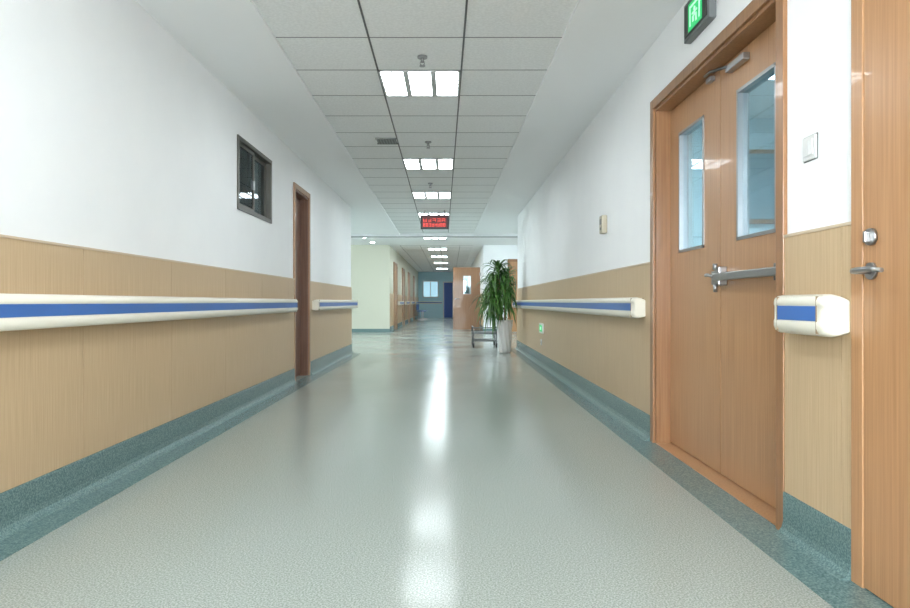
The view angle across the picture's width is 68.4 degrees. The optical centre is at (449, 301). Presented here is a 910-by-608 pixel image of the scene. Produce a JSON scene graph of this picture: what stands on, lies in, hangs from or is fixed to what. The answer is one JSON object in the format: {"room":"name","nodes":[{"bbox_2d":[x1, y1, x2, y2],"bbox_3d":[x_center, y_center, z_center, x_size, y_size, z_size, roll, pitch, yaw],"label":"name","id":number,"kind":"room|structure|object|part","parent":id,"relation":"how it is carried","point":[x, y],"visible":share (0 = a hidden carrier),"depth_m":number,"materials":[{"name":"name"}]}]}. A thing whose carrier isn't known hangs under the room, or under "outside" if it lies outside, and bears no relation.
{"room":"hospital interior","nodes":[
{"label":"hospital interior","id":0,"kind":"room"},
{"bbox_2d":[0,0,350,286],"bbox_3d":[-1.840,-0.400,3.890,0.200,2.600,15.780,0,0,0],"label":"wall","id":1,"kind":"structure","parent":0,"point":[114,136],"depth_m":3.65,"materials":[{"name":"paint"}]},
{"bbox_2d":[0,293,297,330],"bbox_3d":[-1.685,0.039,1.635,0.087,0.142,11.270,0,0,0],"label":"handrail","id":2,"kind":"object","parent":1,"relation":"attached to","point":[17,311],"visible":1,"depth_m":3.28,"materials":[{"name":"beige plastic"}]},
{"bbox_2d":[0,234,351,492],"bbox_3d":[-1.732,0.242,3.890,0.016,1.005,15.780,0,0,0],"label":"panelling","id":3,"kind":"structure","parent":1,"relation":"attached to","point":[68,395],"depth_m":3.51,"materials":[{"name":"laminate"}]},
{"bbox_2d":[0,344,360,560],"bbox_3d":[-1.650,0.818,3.890,0.180,0.165,15.780,0,0,0],"label":"baseboard","id":4,"kind":"structure","parent":1,"relation":"attached to","point":[35,508],"depth_m":3.45,"materials":[{"name":"green plastic"}]},
{"bbox_2d":[240,147,252,208],"bbox_3d":[-1.764,-1.065,5.758,0.004,0.484,0.449,0,0,0],"label":"pane","id":5,"kind":"object","parent":1,"relation":"attached to","point":[246,159],"visible":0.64,"depth_m":5.80,"materials":[{"name":"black glass"}]},
{"bbox_2d":[237,134,271,223],"bbox_3d":[-1.779,-1.065,5.990,0.102,0.610,1.040,0,0,0],"label":"frame","id":6,"kind":"object","parent":1,"relation":"attached to","point":[257,155],"visible":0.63,"depth_m":6.11,"materials":[{"name":"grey metal"}]},
{"bbox_2d":[255,160,263,215],"bbox_3d":[-1.794,-1.065,6.223,0.004,0.484,0.449,0,0,0],"label":"pane","id":7,"kind":"object","parent":1,"relation":"attached to","point":[259,169],"visible":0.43,"depth_m":6.30,"materials":[{"name":"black glass"}]},
{"bbox_2d":[296,197,299,376],"bbox_3d":[-1.850,-0.180,7.850,0.040,2.140,0.680,0,0,0],"label":"leaf","id":8,"kind":"object","parent":1,"relation":"attached to","point":[297,199],"visible":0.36,"depth_m":8.09,"materials":[{"name":"brown wood"}]},
{"bbox_2d":[293,182,309,380],"bbox_3d":[-1.831,-0.215,7.850,0.218,2.230,0.840,0,0,0],"label":"door frame","id":9,"kind":"structure","parent":1,"relation":"attached to","point":[299,192],"depth_m":8.19,"materials":[{"name":"brown wood"}]},
{"bbox_2d":[312,299,357,310],"bbox_3d":[-1.685,0.039,10.175,0.087,0.142,3.550,0,0,0],"label":"handrail","id":10,"kind":"object","parent":1,"relation":"attached to","point":[317,305],"visible":1,"depth_m":9.44,"materials":[{"name":"beige plastic"}]},
{"bbox_2d":[135,0,686,234],"bbox_3d":[-0.295,-1.684,6.350,3.210,0.032,20.700,0,0,0],"label":"ceiling","id":11,"kind":"structure","parent":1,"relation":"attached to","point":[602,42],"depth_m":5.14,"materials":[{"name":"white paint"}]},
{"bbox_2d":[351,245,389,328],"bbox_3d":[-4.400,-0.400,20.100,5.200,2.600,0.200,0,0,0],"label":"wall","id":12,"kind":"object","parent":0,"point":[370,264],"visible":0.29,"depth_m":20.00,"materials":[{"name":"beige paint"}]},
{"bbox_2d":[352,329,493,331],"bbox_3d":[-0.500,0.850,19.990,13.000,0.100,0.020,0,0,0],"label":"baseboard","id":13,"kind":"structure","parent":12,"relation":"attached to","point":[353,330],"depth_m":19.98,"materials":[{"name":"green plastic"}]},
{"bbox_2d":[390,246,417,296],"bbox_3d":[-1.900,-0.400,29.100,0.200,2.600,17.800,0,0,0],"label":"wall","id":14,"kind":"structure","parent":0,"point":[395,257],"depth_m":24.87,"materials":[{"name":"beige paint"}]},
{"bbox_2d":[393,262,397,329],"bbox_3d":[-1.785,-0.190,21.950,0.030,2.180,1.300,0,0,0],"label":"door frame","id":15,"kind":"structure","parent":14,"relation":"attached to","point":[394,263],"depth_m":21.37,"materials":[{"name":"brown wood"}]},
{"bbox_2d":[395,265,396,328],"bbox_3d":[-1.792,-0.155,21.950,0.015,2.090,1.140,0,0,0],"label":"leaf","id":16,"kind":"object","parent":14,"relation":"attached to","point":[395,265],"visible":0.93,"depth_m":21.95,"materials":[{"name":"brown wood"}]},
{"bbox_2d":[403,271,403,324],"bbox_3d":[-1.792,-0.155,25.650,0.015,2.090,1.140,0,0,0],"label":"leaf","id":17,"kind":"object","parent":14,"relation":"attached to","point":[403,271],"visible":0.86,"depth_m":25.72,"materials":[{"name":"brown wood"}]},
{"bbox_2d":[402,268,404,324],"bbox_3d":[-1.785,-0.190,25.650,0.030,2.180,1.300,0,0,0],"label":"door frame","id":18,"kind":"structure","parent":14,"relation":"attached to","point":[403,269],"depth_m":25.79,"materials":[{"name":"brown wood"}]},
{"bbox_2d":[390,315,418,331],"bbox_3d":[-1.710,0.818,29.000,0.180,0.165,18.000,0,0,0],"label":"baseboard","id":19,"kind":"structure","parent":14,"relation":"attached to","point":[400,326],"depth_m":24.57,"materials":[{"name":"green plastic"}]},
{"bbox_2d":[390,293,418,325],"bbox_3d":[-1.792,0.242,29.000,0.016,1.005,18.000,0,0,0],"label":"panelling","id":20,"kind":"object","parent":14,"relation":"attached to","point":[391,294],"visible":0.81,"depth_m":24.20,"materials":[{"name":"laminate"}]},
{"bbox_2d":[408,272,409,322],"bbox_3d":[-1.785,-0.190,29.150,0.030,2.180,1.300,0,0,0],"label":"door frame","id":21,"kind":"structure","parent":14,"relation":"attached to","point":[408,272],"depth_m":28.57,"materials":[{"name":"brown wood"}]},
{"bbox_2d":[409,275,409,321],"bbox_3d":[-1.792,-0.155,29.150,0.015,2.090,1.140,0,0,0],"label":"leaf","id":22,"kind":"object","parent":14,"relation":"attached to","point":[409,275],"visible":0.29,"depth_m":29.53,"materials":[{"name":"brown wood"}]},
{"bbox_2d":[413,276,414,319],"bbox_3d":[-1.785,-0.190,33.150,0.030,2.180,1.300,0,0,0],"label":"door frame","id":23,"kind":"structure","parent":14,"relation":"attached to","point":[413,276],"depth_m":32.50,"materials":[{"name":"brown wood"}]},
{"bbox_2d":[414,278,414,319],"bbox_3d":[-1.792,-0.155,33.150,0.015,2.090,1.140,0,0,0],"label":"leaf","id":24,"kind":"object","parent":14,"relation":"attached to","point":[414,278],"visible":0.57,"depth_m":33.69,"materials":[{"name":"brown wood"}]},
{"bbox_2d":[0,318,833,607],"bbox_3d":[-0.500,0.950,17.000,13.400,0.100,42.400,0,0,0],"label":"floor","id":25,"kind":"structure","parent":0,"point":[427,468],"depth_m":2.81,"materials":[{"name":"plastic"}]},
{"bbox_2d":[416,304,427,319],"bbox_3d":[-1.450,0.510,34.975,0.500,0.780,2.250,0,0,0],"label":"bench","id":26,"kind":"object","parent":25,"relation":"on","point":[417,305],"visible":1,"depth_m":35.08,"materials":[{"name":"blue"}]},
{"bbox_2d":[471,326,496,347],"bbox_3d":[0.690,0.693,13.550,0.500,0.413,0.740,0,0,0],"label":"trolley","id":27,"kind":"object","parent":25,"relation":"on","point":[473,332],"visible":0.88,"depth_m":13.23,"materials":[{"name":"silver metal"}]},
{"bbox_2d":[470,259,517,352],"bbox_3d":[0.804,0.071,11.876,0.881,1.657,0.768,0,0,-13],"label":"potted plant","id":28,"kind":"object","parent":25,"relation":"on","point":[499,293],"visible":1,"depth_m":11.78,"materials":[{"name":"green plant"}]},
{"bbox_3d":[0.970,0.610,11.900,0.300,0.580,0.300,0,0,0],"label":"pot","id":29,"kind":"part","parent":28,"relation":"part of","materials":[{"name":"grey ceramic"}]},
{"bbox_2d":[351,234,517,237],"bbox_3d":[-0.500,-1.655,16.815,13.000,0.090,0.270,0,0,0],"label":"ceiling beam","id":30,"kind":"structure","parent":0,"point":[352,235],"depth_m":16.70,"materials":[{"name":"white paint"}]},
{"bbox_2d":[418,272,467,317],"bbox_3d":[-0.400,-0.400,38.100,3.200,2.600,0.200,0,0,0],"label":"wall","id":31,"kind":"structure","parent":0,"point":[433,310],"depth_m":38.00,"materials":[{"name":"teal"}]},
{"bbox_2d":[420,301,441,303],"bbox_3d":[-0.400,0.035,37.968,2.800,0.130,0.065,0,0,0],"label":"wall rail","id":32,"kind":"object","parent":31,"relation":"attached to","point":[421,302],"visible":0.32,"depth_m":37.94,"materials":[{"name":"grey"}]},
{"bbox_2d":[423,281,438,297],"bbox_3d":[-1.100,-0.725,37.977,0.900,0.950,0.045,0,0,0],"label":"window","id":33,"kind":"structure","parent":31,"relation":"in","point":[430,288],"depth_m":37.96,"materials":[{"name":"blue glass"}]},
{"bbox_2d":[444,283,451,317],"bbox_3d":[-0.100,-0.105,37.990,0.480,1.990,0.020,0,0,0],"label":"leaf","id":34,"kind":"object","parent":31,"relation":"attached to","point":[447,286],"visible":1,"depth_m":37.98,"materials":[{"name":"blue"}]},
{"bbox_2d":[443,282,452,317],"bbox_3d":[-0.100,-0.130,37.985,0.600,2.060,0.030,0,0,0],"label":"door frame","id":35,"kind":"structure","parent":31,"relation":"attached to","point":[443,282],"depth_m":37.97,"materials":[{"name":"blue"}]},
{"bbox_2d":[468,247,482,293],"bbox_3d":[1.100,-0.400,29.100,0.200,2.600,17.800,0,0,0],"label":"wall","id":36,"kind":"structure","parent":0,"point":[478,261],"depth_m":21.97,"materials":[{"name":"paint"}]},
{"bbox_2d":[453,267,479,329],"bbox_3d":[0.535,-0.115,21.622,0.870,2.010,0.056,0,0,0],"label":"leaf","id":37,"kind":"object","parent":36,"relation":"attached to","point":[464,316],"visible":0.97,"depth_m":21.60,"materials":[{"name":"brown wood"}]},
{"bbox_2d":[480,295,482,325],"bbox_3d":[0.992,0.242,29.000,0.016,1.005,18.000,0,0,0],"label":"panelling","id":38,"kind":"object","parent":36,"relation":"attached to","point":[481,295],"visible":0.05,"depth_m":21.01,"materials":[{"name":"laminate"}]},
{"bbox_2d":[483,245,517,328],"bbox_3d":[3.500,-0.400,20.100,5.000,2.600,0.200,0,0,0],"label":"wall","id":39,"kind":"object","parent":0,"point":[490,252],"visible":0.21,"depth_m":20.00,"materials":[{"name":"paint"}]},
{"bbox_2d":[508,259,517,319],"bbox_3d":[2.250,-0.190,19.985,1.060,2.180,0.030,0,0,0],"label":"door frame","id":40,"kind":"structure","parent":39,"relation":"attached to","point":[509,260],"depth_m":19.97,"materials":[{"name":"brown wood"}]},
{"bbox_2d":[510,262,517,331],"bbox_3d":[2.250,-0.155,19.992,0.900,2.090,0.015,0,0,0],"label":"leaf","id":41,"kind":"object","parent":40,"relation":"attached to","point":[514,327],"visible":0.14,"depth_m":19.99,"materials":[{"name":"brown wood"}]},
{"bbox_2d":[351,80,773,271],"bbox_3d":[-0.500,-1.750,17.000,13.400,0.100,42.400,0,0,0],"label":"ceiling","id":42,"kind":"structure","parent":0,"point":[761,99],"depth_m":19.14,"materials":[{"name":"white"}]},
{"bbox_2d":[253,0,577,270],"bbox_3d":[-0.350,-1.692,16.883,2.310,0.017,42.034,0,0,0],"label":"ceiling tiles","id":43,"kind":"structure","parent":42,"relation":"attached to","point":[503,51],"depth_m":5.08,"materials":[{"name":"white tile"}]},
{"bbox_2d":[375,138,397,143],"bbox_3d":[-0.660,-1.680,7.000,0.220,0.014,0.232,0,0,0],"label":"ceiling vent","id":44,"kind":"object","parent":43,"relation":"in","point":[380,140],"depth_m":6.96,"materials":[{"name":"grey metal"}]},
{"bbox_2d":[378,70,459,95],"bbox_3d":[-0.225,-1.683,5.170,0.600,0.012,0.590,0,0,0],"label":"ceiling light","id":45,"kind":"object","parent":43,"relation":"in","point":[394,82],"depth_m":5.14,"materials":[{"name":"white plastic"}]},
{"bbox_2d":[417,55,426,66],"bbox_3d":[-0.190,-1.652,4.600,0.068,0.068,0.068,0,0,0],"label":"sprinkler","id":46,"kind":"object","parent":43,"relation":"attached to","point":[421,57],"depth_m":4.59,"materials":[{"name":"grey metal"}]},
{"bbox_2d":[403,159,453,168],"bbox_3d":[-0.258,-1.683,8.170,0.600,0.012,0.590,0,0,0],"label":"ceiling light","id":47,"kind":"object","parent":43,"relation":"in","point":[409,163],"depth_m":8.14,"materials":[{"name":"white plastic"}]},
{"bbox_2d":[412,192,450,198],"bbox_3d":[-0.284,-1.683,10.570,0.600,0.012,0.590,0,0,0],"label":"ceiling light","id":48,"kind":"object","parent":43,"relation":"in","point":[417,195],"depth_m":10.57,"materials":[{"name":"white plastic"}]},
{"bbox_2d":[418,213,448,216],"bbox_3d":[-0.310,-1.683,12.970,0.600,0.012,0.590,0,0,0],"label":"ceiling light","id":49,"kind":"object","parent":43,"relation":"in","point":[419,214],"depth_m":12.84,"materials":[{"name":"white plastic"}]},
{"bbox_2d":[428,248,446,249],"bbox_3d":[-0.400,-1.692,21.500,0.600,0.012,0.590,0,0,0],"label":"ceiling light","id":50,"kind":"object","parent":43,"relation":"in","point":[428,248],"depth_m":21.36,"materials":[{"name":"white plastic"}]},
{"bbox_2d":[421,210,448,228],"bbox_3d":[-0.280,-1.515,12.327,0.520,0.350,0.066,0,0,0],"label":"led sign","id":51,"kind":"object","parent":42,"relation":"hanging from","point":[427,221],"visible":1,"depth_m":12.30,"materials":[{"name":"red plastic"}]},
{"bbox_2d":[518,0,850,287],"bbox_3d":[1.410,-0.400,4.500,0.200,2.600,17.000,0,0,0],"label":"wall","id":52,"kind":"structure","parent":0,"point":[606,171],"depth_m":4.47,"materials":[{"name":"paint"}]},
{"bbox_2d":[539,323,543,333],"bbox_3d":[1.286,0.370,9.440,0.024,0.140,0.340,0,0,0],"label":"exit sign","id":53,"kind":"object","parent":52,"relation":"attached to","point":[541,325],"visible":1,"depth_m":9.34,"materials":[{"name":"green plastic"}]},
{"bbox_2d":[512,297,644,317],"bbox_3d":[1.255,0.039,8.750,0.087,0.142,8.600,0,0,0],"label":"handrail","id":54,"kind":"object","parent":52,"relation":"attached to","point":[629,307],"visible":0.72,"depth_m":5.62,"materials":[{"name":"beige plastic"}]},
{"bbox_2d":[599,215,606,233],"bbox_3d":[1.285,-0.650,5.630,0.050,0.150,0.100,0,0,0],"label":"intercom","id":55,"kind":"object","parent":52,"relation":"attached to","point":[602,219],"visible":1,"depth_m":5.58,"materials":[{"name":"beige plastic"}]},
{"bbox_2d":[517,222,850,528],"bbox_3d":[1.302,0.242,4.500,0.016,1.005,17.000,0,0,0],"label":"panelling","id":56,"kind":"structure","parent":52,"relation":"attached to","point":[612,353],"depth_m":2.51,"materials":[{"name":"laminate"}]},
{"bbox_2d":[671,70,720,473],"bbox_3d":[1.423,-0.160,3.859,0.056,2.096,0.782,0,0,0],"label":"leaf","id":57,"kind":"object","parent":52,"relation":"attached to","point":[695,308],"visible":0.95,"depth_m":3.82,"materials":[{"name":"brown wood"}]},
{"bbox_2d":[684,0,715,43],"bbox_3d":[1.286,-1.502,3.465,0.048,0.205,0.350,0,0,0],"label":"exit sign","id":58,"kind":"object","parent":52,"relation":"attached to","point":[698,14],"visible":1,"depth_m":3.45,"materials":[{"name":"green plastic"}]},
{"bbox_2d":[511,340,893,607],"bbox_3d":[1.220,0.818,4.500,0.180,0.165,17.000,0,0,0],"label":"baseboard","id":59,"kind":"structure","parent":52,"relation":"attached to","point":[814,547],"depth_m":2.63,"materials":[{"name":"green plastic"}]},
{"bbox_2d":[650,0,786,529],"bbox_3d":[1.401,-0.195,3.465,0.218,2.190,1.730,0,0,0],"label":"door frame","id":60,"kind":"structure","parent":52,"relation":"attached to","point":[757,16],"depth_m":3.53,"materials":[{"name":"brown wood"}]},
{"bbox_2d":[721,21,775,507],"bbox_3d":[1.423,-0.160,3.071,0.056,2.096,0.782,0,0,0],"label":"leaf","id":61,"kind":"object","parent":52,"relation":"attached to","point":[748,331],"visible":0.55,"depth_m":3.21,"materials":[{"name":"brown wood"}]},
{"bbox_2d":[703,52,749,83],"bbox_3d":[1.367,-1.171,3.365,0.067,0.072,0.480,0,0,0],"label":"door closer","id":62,"kind":"object","parent":61,"relation":"attached to","point":[743,57],"depth_m":3.26,"materials":[{"name":"silver metal"}]},
{"bbox_2d":[704,263,775,291],"bbox_3d":[1.365,-0.122,3.118,0.069,0.145,0.816,0,0,0],"label":"bar","id":63,"kind":"object","parent":61,"relation":"attached to","point":[719,276],"visible":0.78,"depth_m":3.16,"materials":[{"name":"silver metal"}]},
{"bbox_2d":[803,132,817,162],"bbox_3d":[1.303,-0.558,2.430,0.014,0.092,0.092,0,0,0],"label":"light switch","id":64,"kind":"object","parent":52,"relation":"attached to","point":[810,143],"visible":1,"depth_m":2.41,"materials":[{"name":"white plastic"}]},
{"bbox_2d":[774,294,849,336],"bbox_3d":[1.255,0.045,2.353,0.087,0.142,0.355,0,0,0],"label":"handrail","id":65,"kind":"object","parent":52,"relation":"attached to","point":[825,315],"visible":1,"depth_m":2.24,"materials":[{"name":"beige plastic"}]},
{"bbox_2d":[851,0,864,587],"bbox_3d":[1.301,-0.195,1.590,0.018,2.190,1.140,0,0,0],"label":"door frame","id":66,"kind":"structure","parent":52,"relation":"attached to","point":[857,6],"depth_m":2.12,"materials":[{"name":"brown wood"}]},
{"bbox_2d":[864,0,909,607],"bbox_3d":[1.319,-0.168,1.590,0.045,2.119,1.014,0,0,0],"label":"leaf","id":67,"kind":"object","parent":52,"relation":"attached to","point":[886,22],"visible":1,"depth_m":1.98,"materials":[{"name":"brown wood"}]},
{"bbox_2d":[850,228,883,279],"bbox_3d":[1.261,-0.147,2.002,0.070,0.157,0.157,0,0,0],"label":"door handle","id":68,"kind":"object","parent":67,"relation":"attached to","point":[870,236],"depth_m":2.04,"materials":[{"name":"silver metal"}]},
{"bbox_2d":[689,118,773,247],"bbox_3d":[3.105,-0.400,3.500,3.190,2.600,5.800,0,0,0],"label":"wall","id":69,"kind":"structure","parent":0,"point":[761,130],"depth_m":6.20,"materials":[{"name":"white"}]},
{"bbox_2d":[749,149,773,223],"bbox_3d":[3.050,-1.060,6.165,1.100,0.680,0.070,0,0,0],"label":"window","id":70,"kind":"structure","parent":69,"relation":"in","point":[761,161],"depth_m":6.14,"materials":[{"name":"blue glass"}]}
]}

